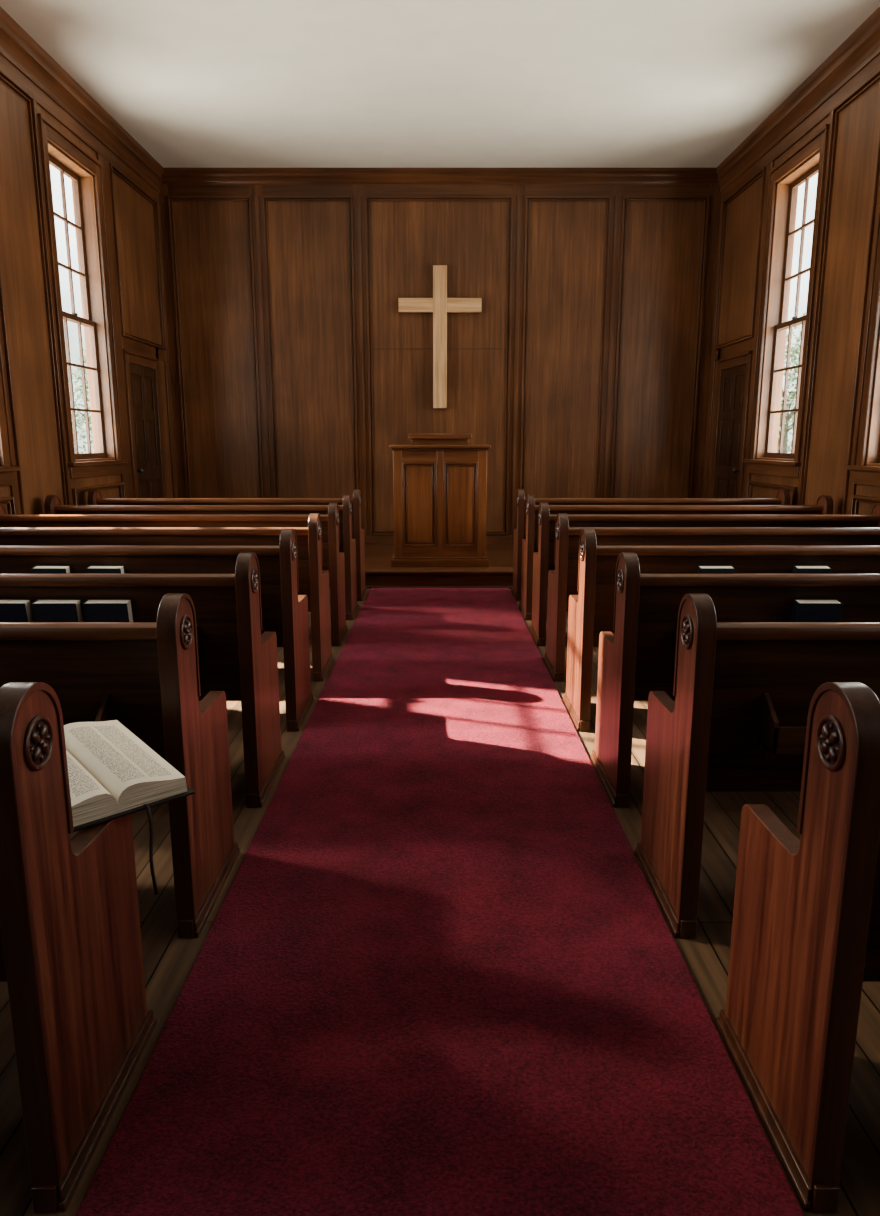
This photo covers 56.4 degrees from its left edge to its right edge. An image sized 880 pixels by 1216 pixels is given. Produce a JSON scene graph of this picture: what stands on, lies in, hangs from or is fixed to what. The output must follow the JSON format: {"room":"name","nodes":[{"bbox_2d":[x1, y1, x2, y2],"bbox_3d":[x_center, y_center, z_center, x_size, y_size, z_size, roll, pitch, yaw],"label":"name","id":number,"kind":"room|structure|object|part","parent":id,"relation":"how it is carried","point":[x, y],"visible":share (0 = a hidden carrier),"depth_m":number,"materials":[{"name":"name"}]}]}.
{"room":"house of worship","nodes":[
{"label":"house of worship","id":0,"kind":"room"},
{"bbox_2d":[0,79,172,513],"bbox_3d":[-3.270,-1.458,3.249,0.200,4.360,13.350,0,12,0],"label":"wall","id":1,"kind":"structure","parent":0,"point":[20,249],"depth_m":6.44,"materials":[{"name":"brown wood"}]},
{"bbox_2d":[0,332,20,486],"bbox_3d":[-3.152,-2.177,5.190,0.115,2.835,1.240,0,12,0],"label":"window frame","id":2,"kind":"structure","parent":1,"relation":"attached to","point":[7,466],"depth_m":5.91,"materials":[{"name":"brown wood"}]},
{"bbox_2d":[0,7,162,192],"bbox_3d":[-3.113,-3.476,2.838,0.114,0.240,12.950,0,12,0],"label":"trim","id":3,"kind":"structure","parent":1,"relation":"attached to","point":[17,46],"depth_m":6.91,"materials":[{"name":"brown wood"}]},
{"bbox_2d":[48,141,114,461],"bbox_3d":[-3.280,-2.606,7.287,0.220,2.560,0.960,0,12,0],"label":"window","id":4,"kind":"structure","parent":1,"relation":"in","point":[86,179],"depth_m":7.62,"materials":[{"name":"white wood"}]},
{"bbox_3d":[-3.313,-3.202,7.165,0.036,1.308,0.924,0,12,0],"label":"upper sash","id":5,"kind":"part","parent":4,"relation":"part of","materials":[{"name":"clear glass"}]},
{"bbox_3d":[-3.273,-1.988,7.412,0.036,1.261,0.924,0,12,0],"label":"lower sash","id":6,"kind":"part","parent":4,"relation":"part of","materials":[{"name":"clear glass"}]},
{"bbox_2d":[37,113,128,478],"bbox_3d":[-3.152,-2.604,7.287,0.115,2.835,1.240,0,12,0],"label":"window frame","id":7,"kind":"structure","parent":1,"relation":"attached to","point":[48,131],"depth_m":7.18,"materials":[{"name":"brown wood"}]},
{"bbox_2d":[0,54,177,513],"bbox_3d":[-3.150,-1.350,3.271,0.040,4.140,12.950,0,12,0],"label":"trim","id":8,"kind":"structure","parent":1,"relation":"attached to","point":[10,75],"depth_m":7.15,"materials":[{"name":"brown wood"}]},
{"bbox_2d":[123,349,166,497],"bbox_3d":[-3.127,-1.632,8.842,0.085,2.120,0.960,0,12,0],"label":"door frame","id":9,"kind":"structure","parent":1,"relation":"in","point":[132,357],"depth_m":8.47,"materials":[{"name":"brown wood"}]},
{"bbox_2d":[129,363,162,497],"bbox_3d":[-3.159,-1.573,8.854,0.020,2.000,0.780,0,12,0],"label":"door leaf","id":10,"kind":"structure","parent":9,"relation":"attached to","point":[143,391],"depth_m":8.80,"materials":[{"name":"brown wood"}]},
{"bbox_2d":[173,201,703,530],"bbox_3d":[0.000,-2.770,9.692,6.740,4.360,0.200,0,12,0],"label":"wall","id":11,"kind":"structure","parent":0,"point":[309,248],"depth_m":9.52,"materials":[{"name":"brown wood"}]},
{"bbox_2d":[364,536,513,543],"bbox_3d":[0.000,-0.827,9.956,6.300,0.100,0.022,0,12,0],"label":"baseboard","id":12,"kind":"structure","parent":11,"relation":"attached to","point":[368,539],"depth_m":9.95,"materials":[{"name":"brown wood"}]},
{"bbox_2d":[159,184,720,535],"bbox_3d":[0.000,-2.777,9.568,6.340,4.076,0.040,0,12,0],"label":"trim","id":13,"kind":"structure","parent":11,"relation":"attached to","point":[519,196],"depth_m":9.42,"materials":[{"name":"brown wood"}]},
{"bbox_2d":[161,168,718,183],"bbox_3d":[0.000,-4.805,9.125,6.340,0.145,0.100,0,12,0],"label":"trim","id":14,"kind":"structure","parent":11,"relation":"attached to","point":[170,175],"depth_m":9.11,"materials":[{"name":"brown wood"}]},
{"bbox_2d":[398,265,481,407],"bbox_3d":[0.000,-3.116,9.476,0.950,1.574,0.084,0,12,0],"label":"wooden cross","id":15,"kind":"object","parent":11,"relation":"attached to","point":[439,305],"visible":1,"depth_m":9.38,"materials":[{"name":"beige wood"}]},
{"bbox_2d":[0,0,879,167],"bbox_3d":[0.000,-3.643,2.804,6.740,0.100,13.350,0,12,0],"label":"ceiling","id":16,"kind":"structure","parent":0,"point":[195,83],"depth_m":6.72,"materials":[{"name":"paint"}]},
{"bbox_2d":[0,589,879,1215],"bbox_3d":[0.000,0.727,3.694,6.740,0.100,13.350,0,12,0],"label":"floor","id":17,"kind":"structure","parent":0,"point":[168,959],"depth_m":2.34,"materials":[{"name":"brown wood"}]},
{"bbox_2d":[0,682,156,1212],"bbox_3d":[-1.888,0.586,1.665,2.388,0.987,0.506,0,12,0],"label":"pew","id":18,"kind":"object","parent":17,"relation":"on","point":[72,968],"visible":0.99,"depth_m":1.53,"materials":[{"name":"brown wood"}]},
{"bbox_2d":[64,720,194,894],"bbox_3d":[-0.823,0.472,1.912,0.352,0.316,0.394,-11,16,-43],"label":"open book","id":19,"kind":"object","parent":18,"relation":"on","point":[113,773],"visible":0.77,"depth_m":1.84,"materials":[{"name":"paper"},{"name":"leather"}]},
{"bbox_2d":[0,593,239,937],"bbox_3d":[-1.888,0.415,2.503,2.388,0.987,0.506,0,12,0],"label":"pew","id":20,"kind":"object","parent":17,"relation":"on","point":[143,676],"visible":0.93,"depth_m":2.30,"materials":[{"name":"brown wood"}]},
{"bbox_2d":[0,552,285,807],"bbox_3d":[-1.888,0.245,3.341,2.388,0.987,0.506,0,12,0],"label":"pew","id":21,"kind":"object","parent":17,"relation":"on","point":[235,659],"visible":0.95,"depth_m":3.13,"materials":[{"name":"brown wood"}]},
{"bbox_2d":[0,599,34,621],"bbox_3d":[-1.630,0.087,3.120,0.165,0.244,0.085,0,12,0],"label":"hymnal","id":22,"kind":"object","parent":21,"relation":"in","point":[11,610],"visible":0.39,"depth_m":3.07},
{"bbox_2d":[32,599,84,621],"bbox_3d":[-1.440,0.087,3.120,0.165,0.244,0.085,0,12,0],"label":"hymnal","id":23,"kind":"object","parent":21,"relation":"in","point":[44,610],"visible":0.45,"depth_m":3.07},
{"bbox_2d":[83,599,133,621],"bbox_3d":[-1.250,0.087,3.120,0.165,0.244,0.085,0,12,0],"label":"hymnal","id":24,"kind":"object","parent":21,"relation":"in","point":[95,610],"visible":0.48,"depth_m":3.07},
{"bbox_2d":[0,529,313,731],"bbox_3d":[-1.888,0.074,4.179,2.388,0.987,0.506,0,12,0],"label":"pew","id":25,"kind":"object","parent":17,"relation":"on","point":[284,611],"visible":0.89,"depth_m":3.96,"materials":[{"name":"brown wood"}]},
{"bbox_2d":[31,565,70,573],"bbox_3d":[-1.860,-0.083,3.958,0.165,0.244,0.085,0,12,0],"label":"hymnal","id":26,"kind":"object","parent":25,"relation":"in","point":[38,569],"visible":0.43,"depth_m":3.90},
{"bbox_2d":[86,565,124,573],"bbox_3d":[-1.600,-0.083,3.958,0.165,0.244,0.085,0,12,0],"label":"hymnal","id":27,"kind":"object","parent":25,"relation":"in","point":[92,569],"visible":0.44,"depth_m":3.90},
{"bbox_2d":[0,513,333,681],"bbox_3d":[-1.888,-0.097,5.017,2.388,0.987,0.506,0,12,0],"label":"pew","id":28,"kind":"object","parent":17,"relation":"on","point":[313,581],"visible":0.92,"depth_m":4.79,"materials":[{"name":"brown wood"}]},
{"bbox_2d":[0,503,347,645],"bbox_3d":[-1.888,-0.267,5.854,2.388,0.987,0.506,0,12,0],"label":"pew","id":29,"kind":"object","parent":17,"relation":"on","point":[333,560],"visible":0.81,"depth_m":5.62,"materials":[{"name":"brown wood"}]},
{"bbox_2d":[44,495,358,619],"bbox_3d":[-1.888,-0.436,6.683,2.388,0.987,0.506,0,12,0],"label":"pew","id":30,"kind":"object","parent":17,"relation":"on","point":[52,503],"visible":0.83,"depth_m":6.44,"materials":[{"name":"brown wood"}]},
{"bbox_2d":[88,489,366,600],"bbox_3d":[-1.888,-0.595,7.466,2.388,0.987,0.506,0,12,0],"label":"pew","id":31,"kind":"object","parent":17,"relation":"on","point":[94,495],"visible":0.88,"depth_m":7.22,"materials":[{"name":"brown wood"}]},
{"bbox_2d":[329,544,547,588],"bbox_3d":[0.000,-0.484,8.958,6.338,0.174,2.149,0,12,0],"label":"platform","id":32,"kind":"object","parent":17,"relation":"on","point":[379,573],"visible":0.07,"depth_m":7.94,"materials":[{"name":"brown wood"}]},
{"bbox_2d":[389,433,490,566],"bbox_3d":[0.000,-1.095,8.255,0.980,1.305,0.565,0,12,0],"label":"pulpit","id":33,"kind":"object","parent":32,"relation":"on","point":[440,479],"visible":1,"depth_m":8.03,"materials":[{"name":"brown wood"}]},
{"bbox_2d":[75,588,804,1215],"bbox_3d":[0.000,0.884,2.639,1.336,0.014,10.778,0,12,0],"label":"carpet","id":34,"kind":"object","parent":17,"relation":"on","point":[440,972],"visible":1,"depth_m":2.10,"materials":[{"name":"red carpet"}]},
{"bbox_2d":[511,489,789,600],"bbox_3d":[1.870,-0.595,7.466,2.388,0.987,0.506,0,12,0],"label":"pew","id":35,"kind":"object","parent":17,"relation":"on","point":[783,495],"visible":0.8,"depth_m":7.22,"materials":[{"name":"brown wood"}]},
{"bbox_2d":[519,495,833,619],"bbox_3d":[1.870,-0.436,6.683,2.388,0.987,0.506,0,12,0],"label":"pew","id":36,"kind":"object","parent":17,"relation":"on","point":[824,505],"visible":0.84,"depth_m":6.44,"materials":[{"name":"brown wood"}]},
{"bbox_2d":[529,503,879,645],"bbox_3d":[1.870,-0.267,5.854,2.388,0.987,0.506,0,12,0],"label":"pew","id":37,"kind":"object","parent":17,"relation":"on","point":[543,560],"visible":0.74,"depth_m":5.62,"materials":[{"name":"brown wood"}]},
{"bbox_2d":[543,513,879,681],"bbox_3d":[1.870,-0.097,5.017,2.388,0.987,0.506,0,12,0],"label":"pew","id":38,"kind":"object","parent":17,"relation":"on","point":[562,581],"visible":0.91,"depth_m":4.79,"materials":[{"name":"brown wood"}]},
{"bbox_2d":[563,529,879,731],"bbox_3d":[1.870,0.074,4.179,2.388,0.987,0.506,0,12,0],"label":"pew","id":39,"kind":"object","parent":17,"relation":"on","point":[590,612],"visible":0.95,"depth_m":3.96,"materials":[{"name":"brown wood"}]},
{"bbox_2d":[697,565,734,573],"bbox_3d":[1.320,-0.083,3.958,0.165,0.244,0.085,0,12,0],"label":"hymnal","id":40,"kind":"object","parent":39,"relation":"in","point":[701,569],"visible":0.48,"depth_m":3.90,"materials":[{"name":"paper"}]},
{"bbox_2d":[792,565,831,573],"bbox_3d":[1.780,-0.083,3.958,0.165,0.244,0.085,0,12,0],"label":"hymnal","id":41,"kind":"object","parent":39,"relation":"in","point":[797,569],"visible":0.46,"depth_m":3.90,"materials":[{"name":"paper"}]},
{"bbox_2d":[590,552,879,807],"bbox_3d":[1.870,0.245,3.341,2.388,0.987,0.506,0,12,0],"label":"pew","id":42,"kind":"object","parent":17,"relation":"on","point":[636,660],"visible":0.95,"depth_m":3.13,"materials":[{"name":"brown wood"}]},
{"bbox_2d":[790,599,842,621],"bbox_3d":[1.420,0.087,3.120,0.165,0.244,0.085,0,12,0],"label":"hymnal","id":43,"kind":"object","parent":42,"relation":"in","point":[803,610],"visible":0.44,"depth_m":3.07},
{"bbox_2d":[635,593,879,937],"bbox_3d":[1.870,0.415,2.503,2.388,0.987,0.506,0,12,0],"label":"pew","id":44,"kind":"object","parent":17,"relation":"on","point":[743,692],"visible":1,"depth_m":2.31,"materials":[{"name":"brown wood"}]},
{"bbox_2d":[716,682,879,1212],"bbox_3d":[1.870,0.586,1.665,2.388,0.987,0.506,0,12,0],"label":"pew","id":45,"kind":"object","parent":17,"relation":"on","point":[805,936],"visible":1,"depth_m":1.52,"materials":[{"name":"brown wood"}]},
{"bbox_2d":[707,79,879,513],"bbox_3d":[3.270,-1.458,3.249,0.200,4.360,13.350,0,12,0],"label":"wall","id":46,"kind":"structure","parent":0,"point":[858,122],"depth_m":6.56,"materials":[{"name":"brown wood"}]},
{"bbox_2d":[710,351,752,497],"bbox_3d":[3.127,-1.656,8.960,0.085,2.120,0.960,0,12,0],"label":"door","id":47,"kind":"structure","parent":46,"relation":"in","point":[743,358],"depth_m":8.58,"materials":[{"name":"brown wood"}]},
{"bbox_2d":[714,364,745,497],"bbox_3d":[3.159,-1.597,8.972,0.020,2.000,0.780,0,12,0],"label":"door leaf","id":48,"kind":"structure","parent":47,"relation":"attached to","point":[733,379],"depth_m":8.92,"materials":[{"name":"brown wood"}]},
{"bbox_2d":[743,124,829,477],"bbox_3d":[3.152,-2.648,7.503,0.115,2.835,1.240,0,12,0],"label":"window frame","id":49,"kind":"structure","parent":46,"relation":"attached to","point":[818,141],"depth_m":7.41,"materials":[{"name":"brown wood"}]},
{"bbox_2d":[756,150,819,460],"bbox_3d":[3.280,-2.650,7.502,0.220,2.560,0.960,0,12,0],"label":"window","id":50,"kind":"structure","parent":46,"relation":"in","point":[784,185],"depth_m":7.84,"materials":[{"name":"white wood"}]},
{"bbox_3d":[3.273,-2.032,7.628,0.036,1.261,0.924,0,12,0],"label":"lower sash","id":51,"kind":"part","parent":50,"relation":"part of","materials":[{"name":"clear glass"}]},
{"bbox_3d":[3.313,-3.246,7.381,0.036,1.308,0.924,0,12,0],"label":"upper sash","id":52,"kind":"part","parent":50,"relation":"part of","materials":[{"name":"clear glass"}]},
{"bbox_2d":[702,54,879,513],"bbox_3d":[3.150,-1.350,3.271,0.040,4.140,12.950,0,12,0],"label":"trim","id":53,"kind":"structure","parent":46,"relation":"attached to","point":[869,75],"depth_m":7.00,"materials":[{"name":"brown wood"}]},
{"bbox_2d":[717,7,879,192],"bbox_3d":[3.113,-3.476,2.838,0.114,0.240,12.950,0,12,0],"label":"trim","id":54,"kind":"structure","parent":46,"relation":"attached to","point":[862,46],"depth_m":6.91,"materials":[{"name":"brown wood"}]},
{"bbox_2d":[846,191,879,486],"bbox_3d":[3.243,-2.217,5.386,0.295,2.835,1.240,0,12,0],"label":"window frame","id":55,"kind":"structure","parent":46,"relation":"attached to","point":[863,475],"depth_m":6.01,"materials":[{"name":"brown wood"}]},
{"label":"outside","id":56,"kind":"structure","parent":0,"visible":0},
{"bbox_3d":[0.000,-2.080,19.987,120.000,0.100,100.000,0,12,0],"label":"lawn","id":57,"kind":"structure","parent":56,"visible":0},
{"bbox_2d":[69,373,89,439],"bbox_3d":[-13.182,-6.381,26.247,4.465,5.829,3.289,8,14,34],"label":"tree","id":58,"kind":"object","parent":57,"relation":"on","point":[72,373],"visible":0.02,"depth_m":26.35,"materials":[{"name":"green plant"}]},
{"bbox_2d":[67,349,92,453],"bbox_3d":[-9.866,-5.369,23.584,2.770,4.909,3.760,-4,12,-17],"label":"tree","id":59,"kind":"object","parent":57,"relation":"on","point":[76,374],"visible":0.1,"depth_m":22.98,"materials":[{"name":"green plant"}]},
{"bbox_2d":[777,325,800,452],"bbox_3d":[9.585,-5.349,21.945,4.230,5.523,3.116,2,12,10],"label":"tree","id":60,"kind":"object","parent":57,"relation":"on","point":[789,404],"visible":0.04,"depth_m":22.07,"materials":[{"name":"green plant"}]},
{"bbox_2d":[788,312,805,422],"bbox_3d":[12.945,-6.687,26.212,3.635,6.443,4.936,7,13,30],"label":"tree","id":61,"kind":"object","parent":57,"relation":"on","point":[805,312],"visible":0.02,"depth_m":25.44,"materials":[{"name":"green plant"}]}
]}

